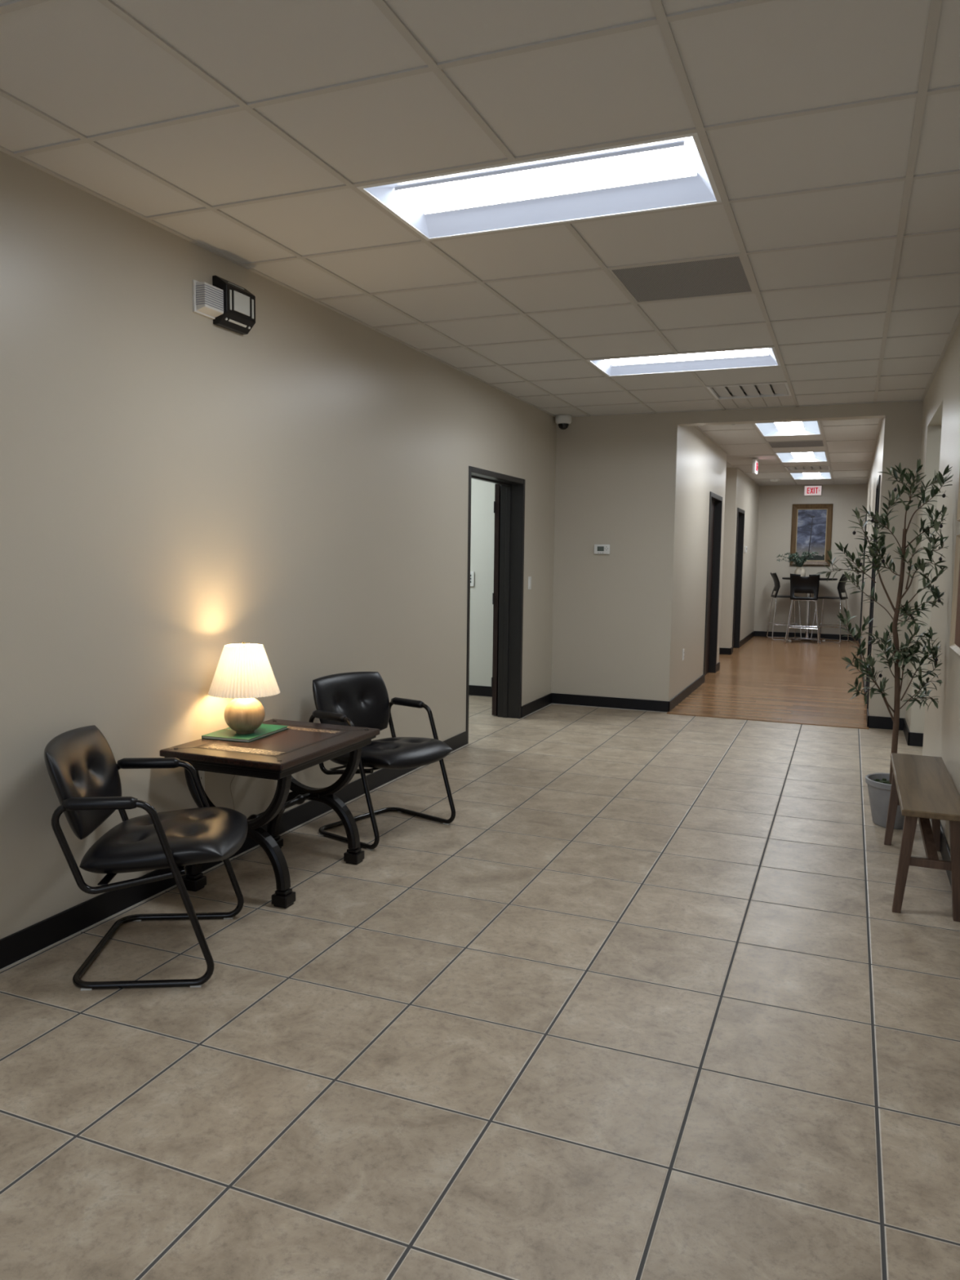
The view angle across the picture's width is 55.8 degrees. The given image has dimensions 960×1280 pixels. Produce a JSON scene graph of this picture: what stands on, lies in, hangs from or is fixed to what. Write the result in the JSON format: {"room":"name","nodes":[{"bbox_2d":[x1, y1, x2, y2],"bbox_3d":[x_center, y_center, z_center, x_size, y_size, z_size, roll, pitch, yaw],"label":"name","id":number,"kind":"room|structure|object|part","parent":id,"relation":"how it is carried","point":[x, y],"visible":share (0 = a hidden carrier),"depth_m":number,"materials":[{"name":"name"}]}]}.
{"room":"office waiting area","nodes":[
{"label":"office waiting area","id":0,"kind":"room"},
{"bbox_2d":[0,151,556,939],"bbox_3d":[-1.703,-0.423,3.054,0.200,3.100,12.820,3,6,22],"label":"wall","id":1,"kind":"structure","parent":0,"point":[178,486],"depth_m":3.90,"materials":[{"name":"beige paint"}]},
{"bbox_2d":[198,770,204,790],"bbox_3d":[-1.247,0.636,4.035,0.010,0.114,0.070,3,6,22],"label":"power outlet","id":2,"kind":"object","parent":1,"relation":"attached to","point":[202,774],"visible":0.23,"depth_m":4.05,"materials":[{"name":"white plastic"}]},
{"bbox_2d":[192,280,223,319],"bbox_3d":[-1.167,-1.466,3.904,0.060,0.132,0.140,3,6,22],"label":"fire alarm","id":3,"kind":"object","parent":1,"relation":"attached to","point":[207,299],"visible":1,"depth_m":3.87,"materials":[{"name":"white plastic"}]},
{"bbox_2d":[212,275,255,334],"bbox_3d":[-1.095,-1.496,4.053,0.079,0.206,0.210,3,6,22],"label":"emergency light","id":4,"kind":"object","parent":1,"relation":"attached to","point":[238,316],"visible":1,"depth_m":4.02,"materials":[{"name":"black plastic"}]},
{"bbox_2d":[0,631,754,971],"bbox_3d":[0.364,0.737,6.990,1.512,0.104,21.450,3,6,22],"label":"baseboard","id":5,"kind":"structure","parent":1,"relation":"attached to","point":[16,946],"depth_m":3.72,"materials":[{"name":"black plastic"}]},
{"bbox_2d":[466,466,525,743],"bbox_3d":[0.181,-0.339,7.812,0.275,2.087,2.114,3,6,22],"label":"door","id":6,"kind":"structure","parent":1,"relation":"in","point":[509,491],"depth_m":7.93,"materials":[{"name":"black wood"}]},
{"bbox_2d":[528,576,531,589],"bbox_3d":[0.444,-0.508,8.076,0.012,0.115,0.070,3,6,22],"label":"light switch","id":7,"kind":"object","parent":1,"relation":"attached to","point":[529,577],"visible":1,"depth_m":8.06,"materials":[{"name":"white plastic"}]},
{"bbox_2d":[0,635,959,1279],"bbox_3d":[1.033,0.873,6.674,9.400,0.108,21.750,3,6,22],"label":"floor","id":8,"kind":"structure","parent":0,"point":[653,1002],"depth_m":2.72,"materials":[{"name":"tile"}]},
{"bbox_2d":[44,724,248,991],"bbox_3d":[-1.166,0.726,3.234,0.643,0.792,0.607,0,5,-5],"label":"chair","id":9,"kind":"object","parent":8,"relation":"on","point":[82,768],"visible":1,"depth_m":3.06,"materials":[{"name":"black leather"}]},
{"bbox_3d":[-1.406,0.502,3.192,0.154,0.345,0.516,0,5,-5],"label":"backrest","id":10,"kind":"part","parent":9,"relation":"part of","materials":[{"name":"black leather"}]},
{"bbox_3d":[-1.108,0.712,3.237,0.524,0.134,0.524,0,5,-5],"label":"seat","id":11,"kind":"part","parent":9,"relation":"part of","materials":[{"name":"black leather"}]},
{"bbox_2d":[159,719,379,908],"bbox_3d":[-0.899,0.741,4.027,0.600,0.620,0.800,3,6,22],"label":"table","id":12,"kind":"object","parent":8,"relation":"on","point":[277,756],"visible":0.83,"depth_m":3.83,"materials":[{"name":"brown wood"}]},
{"bbox_3d":[-1.140,0.875,3.828,0.207,0.247,0.054,3,6,22],"label":"leg","id":13,"kind":"part","parent":12,"relation":"part of","materials":[{"name":"black"}]},
{"bbox_3d":[-1.004,0.539,3.742,0.510,0.027,0.040,3,6,22],"label":"apron rail","id":14,"kind":"part","parent":12,"relation":"part of","materials":[{"name":"black wood"}]},
{"bbox_3d":[-0.981,0.455,3.763,0.360,0.001,0.070,3,6,22],"label":"worn panel","id":15,"kind":"part","parent":12,"relation":"part of","materials":[{"name":"brown wood"}]},
{"bbox_2d":[201,724,288,742],"bbox_3d":[-1.056,0.416,4.101,0.236,0.012,0.340,2,6,18],"label":"book","id":16,"kind":"object","parent":12,"relation":"on","point":[264,730],"visible":0.66,"depth_m":4.02,"materials":[{"name":"green paper"}]},
{"bbox_2d":[208,641,279,861],"bbox_3d":[-1.052,0.516,4.066,0.312,1.022,0.312,3,6,22],"label":"table lamp","id":17,"kind":"object","parent":16,"relation":"on","point":[243,673],"visible":0.94,"depth_m":3.96,"materials":[{"name":"white fabric"}]},
{"bbox_3d":[-1.165,0.711,4.127,0.070,0.620,0.224,3,6,22],"label":"power cord","id":18,"kind":"part","parent":17,"relation":"part of","materials":[{"name":"beige plastic"}]},
{"bbox_3d":[-1.048,0.130,4.029,0.312,0.214,0.312,3,6,22],"label":"lamp shade","id":19,"kind":"part","parent":17,"relation":"part of","materials":[{"name":"fabric"}]},
{"bbox_3d":[-0.876,0.888,3.721,0.207,0.247,0.054,3,6,22],"label":"leg","id":20,"kind":"part","parent":12,"relation":"part of","materials":[{"name":"black"}]},
{"bbox_3d":[-0.896,0.483,4.002,0.572,0.042,0.772,3,6,22],"label":"moulding","id":21,"kind":"part","parent":12,"relation":"part of","materials":[{"name":"black wood"}]},
{"bbox_3d":[-0.925,0.828,4.354,0.207,0.247,0.054,3,6,22],"label":"leg","id":22,"kind":"part","parent":12,"relation":"part of","materials":[{"name":"black"}]},
{"bbox_3d":[-0.784,0.416,4.205,0.290,0.001,0.050,3,6,22],"label":"worn panel","id":23,"kind":"part","parent":12,"relation":"part of","materials":[{"name":"brown wood"}]},
{"bbox_3d":[-0.662,0.842,4.247,0.207,0.247,0.054,3,6,22],"label":"leg","id":24,"kind":"part","parent":12,"relation":"part of","materials":[{"name":"black metal"}]},
{"bbox_2d":[308,671,455,850],"bbox_3d":[-0.512,0.594,4.726,0.643,0.792,0.607,5,7,39],"label":"chair","id":25,"kind":"object","parent":8,"relation":"on","point":[352,699],"visible":0.75,"depth_m":4.74,"materials":[{"name":"black leather"}]},
{"bbox_3d":[-0.699,0.354,4.858,0.154,0.345,0.516,5,7,39],"label":"backrest","id":26,"kind":"part","parent":25,"relation":"part of","materials":[{"name":"black leather"}]},
{"bbox_3d":[-0.467,0.583,4.688,0.524,0.134,0.524,5,7,39],"label":"seat","id":27,"kind":"part","parent":25,"relation":"part of","materials":[{"name":"black leather"}]},
{"bbox_2d":[766,572,801,640],"bbox_3d":[5.376,-0.599,16.002,0.516,1.176,0.549,1,5,8],"label":"bar stool","id":28,"kind":"object","parent":8,"relation":"on","point":[775,579],"visible":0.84,"depth_m":15.83,"materials":[{"name":"black plastic"}]},
{"bbox_3d":[5.187,-0.972,15.994,0.125,0.435,0.470,1,5,8],"label":"backrest","id":29,"kind":"part","parent":28,"relation":"part of","materials":[{"name":"black plastic"}]},
{"bbox_3d":[5.412,-0.399,16.243,0.504,0.734,0.099,1,5,8],"label":"frame","id":30,"kind":"part","parent":28,"relation":"part of","materials":[{"name":"silver metal"}]},
{"bbox_3d":[5.348,-0.358,15.800,0.504,0.735,0.099,1,5,8],"label":"frame","id":31,"kind":"part","parent":28,"relation":"part of","materials":[{"name":"silver metal"}]},
{"bbox_3d":[5.384,-0.768,15.985,0.450,0.034,0.450,1,5,8],"label":"seat","id":32,"kind":"part","parent":28,"relation":"part of","materials":[{"name":"black plastic"}]},
{"bbox_2d":[784,573,819,644],"bbox_3d":[5.469,-0.533,15.314,0.549,1.176,0.516,3,6,22],"label":"bar stool","id":33,"kind":"object","parent":8,"relation":"on","point":[798,584],"visible":1,"depth_m":15.11,"materials":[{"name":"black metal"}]},
{"bbox_3d":[5.260,-0.324,15.425,0.099,0.734,0.504,3,6,22],"label":"frame","id":34,"kind":"part","parent":33,"relation":"part of","materials":[{"name":"silver metal"}]},
{"bbox_3d":[5.405,-0.663,15.140,0.370,0.016,0.016,3,6,22],"label":"seat rail","id":35,"kind":"part","parent":33,"relation":"part of","materials":[{"name":"silver metal"}]},
{"bbox_3d":[5.400,-0.885,15.099,0.470,0.435,0.125,3,6,22],"label":"backrest","id":36,"kind":"part","parent":33,"relation":"part of","materials":[{"name":"black plastic"}]},
{"bbox_3d":[5.677,-0.303,15.257,0.099,0.735,0.504,3,6,22],"label":"frame","id":37,"kind":"part","parent":33,"relation":"part of","materials":[{"name":"silver metal"}]},
{"bbox_2d":[782,577,837,643],"bbox_3d":[5.698,-0.528,15.748,0.904,1.095,0.904,3,6,22],"label":"bar table","id":38,"kind":"object","parent":8,"relation":"on","point":[808,595],"visible":0.76,"depth_m":15.73,"materials":[{"name":"black plastic"}]},
{"bbox_2d":[776,551,818,576],"bbox_3d":[5.493,-1.298,15.607,0.615,0.459,0.607,0,5,-6],"label":"vase","id":39,"kind":"object","parent":38,"relation":"on","point":[800,571],"visible":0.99,"depth_m":15.63,"materials":[{"name":"beige ceramic"}]},
{"bbox_3d":[5.528,-0.018,15.749,0.341,0.040,0.050,-1,6,-16],"label":"leg","id":40,"kind":"part","parent":38,"relation":"part of","materials":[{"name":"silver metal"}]},
{"bbox_3d":[5.738,-0.005,15.633,0.050,0.040,0.341,-1,6,-16],"label":"leg","id":41,"kind":"part","parent":38,"relation":"part of","materials":[{"name":"silver metal"}]},
{"bbox_2d":[810,573,850,643],"bbox_3d":[6.091,-0.562,15.713,0.516,1.176,0.549,5,7,36],"label":"bar stool","id":42,"kind":"object","parent":8,"relation":"on","point":[841,585],"visible":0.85,"depth_m":15.57,"materials":[{"name":"black plastic"}]},
{"bbox_3d":[5.951,-0.328,15.556,0.504,0.734,0.099,5,7,36],"label":"frame","id":43,"kind":"part","parent":42,"relation":"part of","materials":[{"name":"silver metal"}]},
{"bbox_3d":[6.088,-0.733,15.700,0.450,0.034,0.450,5,7,36],"label":"seat","id":44,"kind":"part","parent":42,"relation":"part of","materials":[{"name":"black plastic"}]},
{"bbox_3d":[6.216,-0.359,15.918,0.504,0.735,0.099,5,7,36],"label":"frame","id":45,"kind":"part","parent":42,"relation":"part of","materials":[{"name":"silver metal"}]},
{"bbox_3d":[6.254,-0.918,15.563,0.125,0.435,0.470,5,7,36],"label":"backrest","id":46,"kind":"part","parent":42,"relation":"part of","materials":[{"name":"black plastic"}]},
{"bbox_2d":[816,458,953,829],"bbox_3d":[2.119,0.029,4.849,0.652,1.959,0.428,3,6,22],"label":"tree","id":47,"kind":"object","parent":8,"relation":"on","point":[879,784],"visible":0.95,"depth_m":4.84,"materials":[{"name":"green plant"}]},
{"bbox_3d":[2.247,0.880,4.938,0.288,0.251,0.288,3,6,22],"label":"pot","id":48,"kind":"part","parent":47,"relation":"part of","materials":[{"name":"grey ceramic"}]},
{"bbox_2d":[884,752,959,921],"bbox_3d":[1.989,0.854,4.087,0.256,0.455,1.140,3,6,22],"label":"wooden bench","id":49,"kind":"object","parent":8,"relation":"on","point":[924,789],"visible":1,"depth_m":3.70,"materials":[{"name":"brown wood"}]},
{"bbox_3d":[2.087,0.823,4.570,0.073,0.429,0.032,3,6,22],"label":"leg","id":50,"kind":"part","parent":49,"relation":"part of","materials":[{"name":"brown wood"}]},
{"bbox_3d":[1.720,0.903,3.673,0.073,0.429,0.076,3,6,22],"label":"leg","id":51,"kind":"part","parent":49,"relation":"part of","materials":[{"name":"brown wood"}]},
{"bbox_3d":[1.991,0.641,4.067,0.235,0.026,1.140,3,6,22],"label":"seat","id":52,"kind":"part","parent":49,"relation":"part of","materials":[{"name":"brown wood"}]},
{"bbox_3d":[2.256,0.832,4.502,0.073,0.429,0.032,3,6,22],"label":"leg","id":53,"kind":"part","parent":49,"relation":"part of","materials":[{"name":"brown wood"}]},
{"bbox_3d":[1.889,0.912,3.604,0.073,0.429,0.076,3,6,22],"label":"leg","id":54,"kind":"part","parent":49,"relation":"part of","materials":[{"name":"brown wood"}]},
{"bbox_2d":[0,0,959,417],"bbox_3d":[-0.194,-1.528,2.203,3.130,0.032,12.570,3,6,22],"label":"ceiling","id":55,"kind":"structure","parent":0,"point":[247,132],"depth_m":2.92,"materials":[{"name":"white tile"}]},
{"bbox_2d":[356,133,722,240],"bbox_3d":[0.224,-1.653,3.272,1.195,0.093,0.586,3,6,22],"label":"ceiling light","id":56,"kind":"object","parent":55,"relation":"attached to","point":[672,172],"visible":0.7,"depth_m":3.32,"materials":[{"name":"white plastic"}]},
{"bbox_3d":[0.176,-1.644,3.155,1.059,0.014,0.004,3,6,22],"label":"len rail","id":57,"kind":"part","parent":56,"relation":"part of","materials":[{"name":"white plastic"}]},
{"bbox_2d":[397,144,696,211],"bbox_3d":[0.224,-1.653,3.272,1.059,0.014,0.250,3,6,22],"label":"diffuser","id":58,"kind":"object","parent":56,"relation":"attached to","point":[661,162],"depth_m":3.25,"materials":[{"name":"white plastic"}]},
{"bbox_3d":[0.272,-1.665,3.389,1.059,0.014,0.004,3,6,22],"label":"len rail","id":59,"kind":"part","parent":56,"relation":"part of","materials":[{"name":"white plastic"}]},
{"bbox_2d":[555,414,571,429],"bbox_3d":[0.781,-2.030,8.480,0.152,0.127,0.152,3,6,22],"label":"security camera","id":60,"kind":"object","parent":55,"relation":"attached to","point":[563,421],"visible":1,"depth_m":8.43,"materials":[{"name":"white plastic"}]},
{"bbox_2d":[608,255,754,302],"bbox_3d":[0.965,-1.702,4.287,0.586,0.013,0.586,3,6,22],"label":"ceiling vent","id":61,"kind":"object","parent":55,"relation":"in","point":[729,275],"visible":0.97,"depth_m":4.27,"materials":[{"name":"grey metal"}]},
{"bbox_2d":[586,346,781,376],"bbox_3d":[1.373,-1.904,6.084,1.195,0.093,0.586,3,6,22],"label":"ceiling light","id":62,"kind":"object","parent":55,"relation":"attached to","point":[758,357],"visible":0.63,"depth_m":6.20,"materials":[{"name":"white plastic"}]},
{"bbox_2d":[604,348,768,364],"bbox_3d":[1.373,-1.904,6.085,1.059,0.014,0.250,3,6,22],"label":"diffuser","id":63,"kind":"object","parent":62,"relation":"attached to","point":[759,352],"depth_m":6.10,"materials":[{"name":"white plastic"}]},
{"bbox_3d":[1.421,-1.916,6.201,1.059,0.014,0.004,3,6,22],"label":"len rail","id":64,"kind":"part","parent":62,"relation":"part of","materials":[{"name":"white plastic"}]},
{"bbox_2d":[706,382,791,399],"bbox_3d":[2.114,-1.970,7.097,0.586,0.054,0.586,3,6,22],"label":"ceiling vent","id":65,"kind":"object","parent":55,"relation":"in","point":[781,389],"visible":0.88,"depth_m":7.17,"materials":[{"name":"white metal"}]},
{"bbox_2d":[718,395,795,408],"bbox_3d":[2.336,-2.005,7.643,0.586,0.021,0.546,3,6,22],"label":"panel","id":66,"kind":"object","parent":55,"relation":"attached to","point":[773,401],"visible":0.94,"depth_m":7.64,"materials":[{"name":"grey"}]},
{"bbox_2d":[469,478,496,686],"bbox_3d":[-1.760,-0.841,7.484,3.260,3.100,4.620,3,6,22],"label":"wall","id":67,"kind":"structure","parent":0,"point":[482,492],"depth_m":9.15,"materials":[{"name":"paint"}]},
{"bbox_2d":[470,571,474,586],"bbox_3d":[-0.105,-0.620,9.191,0.100,0.150,0.018,3,6,22],"label":"keypad","id":68,"kind":"object","parent":67,"relation":"attached to","point":[472,573],"visible":0.42,"depth_m":9.17,"materials":[{"name":"white plastic"}]},
{"bbox_2d":[468,684,492,697],"bbox_3d":[-0.910,0.473,9.620,3.160,0.104,0.012,3,6,22],"label":"baseboard","id":69,"kind":"structure","parent":67,"relation":"attached to","point":[481,691],"depth_m":9.24,"materials":[{"name":"black plastic"}]},
{"bbox_2d":[673,426,759,697],"bbox_3d":[2.746,-1.285,12.784,1.600,3.100,8.630,3,6,22],"label":"wall","id":70,"kind":"structure","parent":0,"point":[704,469],"depth_m":10.01,"materials":[{"name":"beige paint"}]},
{"bbox_2d":[703,491,722,678],"bbox_3d":[2.706,-0.632,10.788,0.144,2.174,1.018,3,6,22],"label":"door","id":71,"kind":"structure","parent":70,"relation":"in","point":[715,500],"depth_m":11.14,"materials":[{"name":"black wood"}]},
{"bbox_2d":[732,507,744,648],"bbox_3d":[3.909,-0.916,13.957,0.144,2.174,0.918,3,6,22],"label":"door","id":72,"kind":"structure","parent":70,"relation":"in","point":[740,513],"depth_m":14.29,"materials":[{"name":"black wood"}]},
{"bbox_2d":[551,387,923,718],"bbox_3d":[3.411,-0.801,7.743,5.730,3.100,0.250,3,6,22],"label":"wall","id":73,"kind":"structure","parent":0,"point":[618,477],"depth_m":8.42,"materials":[{"name":"beige paint"}]},
{"bbox_2d":[594,544,609,554],"bbox_3d":[1.145,-0.852,8.513,0.152,0.092,0.029,3,6,22],"label":"thermostat","id":74,"kind":"object","parent":73,"relation":"attached to","point":[598,548],"visible":1,"depth_m":8.50,"materials":[{"name":"white plastic"}]},
{"bbox_2d":[551,693,903,730],"bbox_3d":[2.139,0.640,8.249,3.130,0.104,0.012,3,6,22],"label":"baseboard","id":75,"kind":"structure","parent":73,"relation":"attached to","point":[874,722],"depth_m":8.55,"materials":[{"name":"black plastic"}]},
{"bbox_2d":[694,417,882,485],"bbox_3d":[3.589,-2.431,12.282,3.230,0.032,8.732,3,6,22],"label":"ceiling","id":76,"kind":"structure","parent":0,"point":[850,445],"depth_m":10.96,"materials":[{"name":"white tile"}]},
{"bbox_2d":[751,458,758,475],"bbox_3d":[3.613,-2.279,11.924,0.056,0.197,0.300,3,6,22],"label":"exit sign","id":77,"kind":"object","parent":76,"relation":"attached to","point":[754,461],"visible":1,"depth_m":11.80,"materials":[{"name":"white plastic"}]},
{"bbox_2d":[769,479,778,481],"bbox_3d":[4.869,-2.640,15.009,0.150,0.036,0.150,3,6,22],"label":"smoke detector","id":78,"kind":"object","parent":76,"relation":"attached to","point":[771,480],"visible":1,"depth_m":14.96,"materials":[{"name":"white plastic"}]},
{"bbox_2d":[754,421,822,436],"bbox_3d":[3.080,-2.163,9.052,0.596,0.093,1.196,3,6,22],"label":"ceiling light","id":79,"kind":"object","parent":76,"relation":"attached to","point":[802,428],"visible":0.44,"depth_m":9.34,"materials":[{"name":"white plastic"}]},
{"bbox_2d":[775,421,804,431],"bbox_3d":[3.080,-2.162,9.052,0.260,0.014,1.060,3,6,22],"label":"diffuser","id":80,"kind":"object","parent":79,"relation":"attached to","point":[781,426],"depth_m":9.25,"materials":[{"name":"white plastic"}]},
{"bbox_2d":[767,440,824,448],"bbox_3d":[3.613,-2.241,10.361,0.596,0.013,0.586,3,6,22],"label":"ceiling vent","id":81,"kind":"object","parent":76,"relation":"in","point":[799,443],"visible":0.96,"depth_m":10.37,"materials":[{"name":"grey metal"}]},
{"bbox_2d":[774,451,828,462],"bbox_3d":[4.151,-2.396,11.672,0.596,0.093,1.196,3,6,22],"label":"ceiling light","id":82,"kind":"object","parent":76,"relation":"attached to","point":[815,456],"visible":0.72,"depth_m":11.92,"materials":[{"name":"white plastic"}]},
{"bbox_2d":[791,452,814,458],"bbox_3d":[4.151,-2.396,11.672,0.260,0.014,1.060,3,6,22],"label":"diffuser","id":83,"kind":"object","parent":82,"relation":"attached to","point":[797,455],"depth_m":11.85,"materials":[{"name":"white plastic"}]},
{"bbox_2d":[784,466,830,471],"bbox_3d":[4.725,-2.501,13.081,0.596,0.054,0.586,3,6,22],"label":"ceiling vent","id":84,"kind":"object","parent":76,"relation":"in","point":[800,468],"visible":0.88,"depth_m":13.23,"materials":[{"name":"white metal"}]},
{"bbox_2d":[789,466,831,479],"bbox_3d":[5.221,-2.630,14.292,0.596,0.093,1.196,3,6,22],"label":"ceiling light","id":85,"kind":"object","parent":76,"relation":"attached to","point":[827,475],"visible":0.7,"depth_m":14.62,"materials":[{"name":"white plastic"}]},
{"bbox_3d":[5.221,-2.595,14.295,0.596,0.023,1.196,3,6,22],"label":"frame","id":86,"kind":"part","parent":85,"relation":"part of","materials":[{"name":"white metal"}]},
{"bbox_2d":[802,472,820,476],"bbox_3d":[5.221,-2.630,14.292,0.260,0.014,1.060,3,6,22],"label":"diffuser","id":87,"kind":"object","parent":85,"relation":"attached to","point":[804,474],"depth_m":14.53,"materials":[{"name":"white plastic"}]},
{"bbox_2d":[753,467,867,635],"bbox_3d":[5.877,-1.570,16.221,2.200,3.100,0.120,3,6,22],"label":"wall","id":88,"kind":"structure","parent":0,"point":[775,502],"depth_m":16.22,"materials":[{"name":"beige paint"}]},
{"bbox_2d":[754,631,858,640],"bbox_3d":[5.845,-0.072,16.297,1.795,0.104,0.012,3,6,22],"label":"baseboard","id":89,"kind":"structure","parent":88,"relation":"attached to","point":[758,633],"depth_m":16.31,"materials":[{"name":"black plastic"}]},
{"bbox_2d":[789,503,833,565],"bbox_3d":[5.879,-1.865,16.102,0.675,1.090,0.050,3,6,22],"label":"framed painting","id":90,"kind":"object","parent":88,"relation":"attached to","point":[811,523],"visible":0.88,"depth_m":16.10,"materials":[{"name":"brown wood"}]},
{"bbox_2d":[804,484,822,496],"bbox_3d":[5.882,-2.638,16.026,0.300,0.184,0.051,3,6,22],"label":"exit sign","id":91,"kind":"object","parent":88,"relation":"attached to","point":[809,491],"visible":1,"depth_m":16.00,"materials":[{"name":"white plastic"}]},
{"bbox_2d":[860,417,884,709],"bbox_3d":[5.109,-1.161,11.781,0.120,3.100,8.720,3,6,22],"label":"wall","id":92,"kind":"structure","parent":0,"point":[876,467],"depth_m":10.58,"materials":[{"name":"beige paint"}]},
{"bbox_2d":[858,513,866,644],"bbox_3d":[6.351,-0.972,14.878,0.144,2.174,0.968,3,6,22],"label":"door","id":93,"kind":"structure","parent":92,"relation":"in","point":[866,513],"depth_m":14.54,"materials":[{"name":"black wood"}]},
{"bbox_2d":[859,642,869,726],"bbox_3d":[4.997,0.335,11.867,0.012,0.104,8.892,3,6,22],"label":"baseboard","id":94,"kind":"structure","parent":92,"relation":"attached to","point":[863,677],"depth_m":9.66,"materials":[{"name":"black plastic"}]},
{"bbox_2d":[865,475,880,715],"bbox_3d":[3.736,-0.401,8.475,0.144,2.174,0.988,3,6,22],"label":"door","id":95,"kind":"structure","parent":92,"relation":"in","point":[877,485],"depth_m":8.81,"materials":[{"name":"black wood"}]},
{"bbox_2d":[905,321,959,848],"bbox_3d":[1.315,-0.258,1.700,0.160,3.100,12.570,3,6,22],"label":"wall","id":96,"kind":"structure","parent":0,"point":[940,726],"depth_m":5.27,"materials":[{"name":"beige paint"}]},
{"bbox_2d":[902,718,951,888],"bbox_3d":[1.291,1.234,1.843,0.172,0.104,12.570,3,6,22],"label":"baseboard","id":97,"kind":"structure","parent":96,"relation":"attached to","point":[913,739],"depth_m":7.00,"materials":[{"name":"black plastic"}]},
{"bbox_2d":[949,533,959,655],"bbox_3d":[2.097,-0.194,3.901,0.032,0.540,0.910,3,6,22],"label":"wall picture","id":98,"kind":"object","parent":96,"relation":"attached to","point":[954,642],"visible":1,"depth_m":4.30,"materials":[{"name":"brown wood"}]},
{"bbox_2d":[956,472,959,521],"bbox_3d":[2.092,-0.957,3.791,0.032,0.880,1.030,3,6,22],"label":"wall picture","id":99,"kind":"object","parent":96,"relation":"attached to","point":[958,500],"visible":1,"depth_m":4.29,"materials":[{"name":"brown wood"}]}
]}

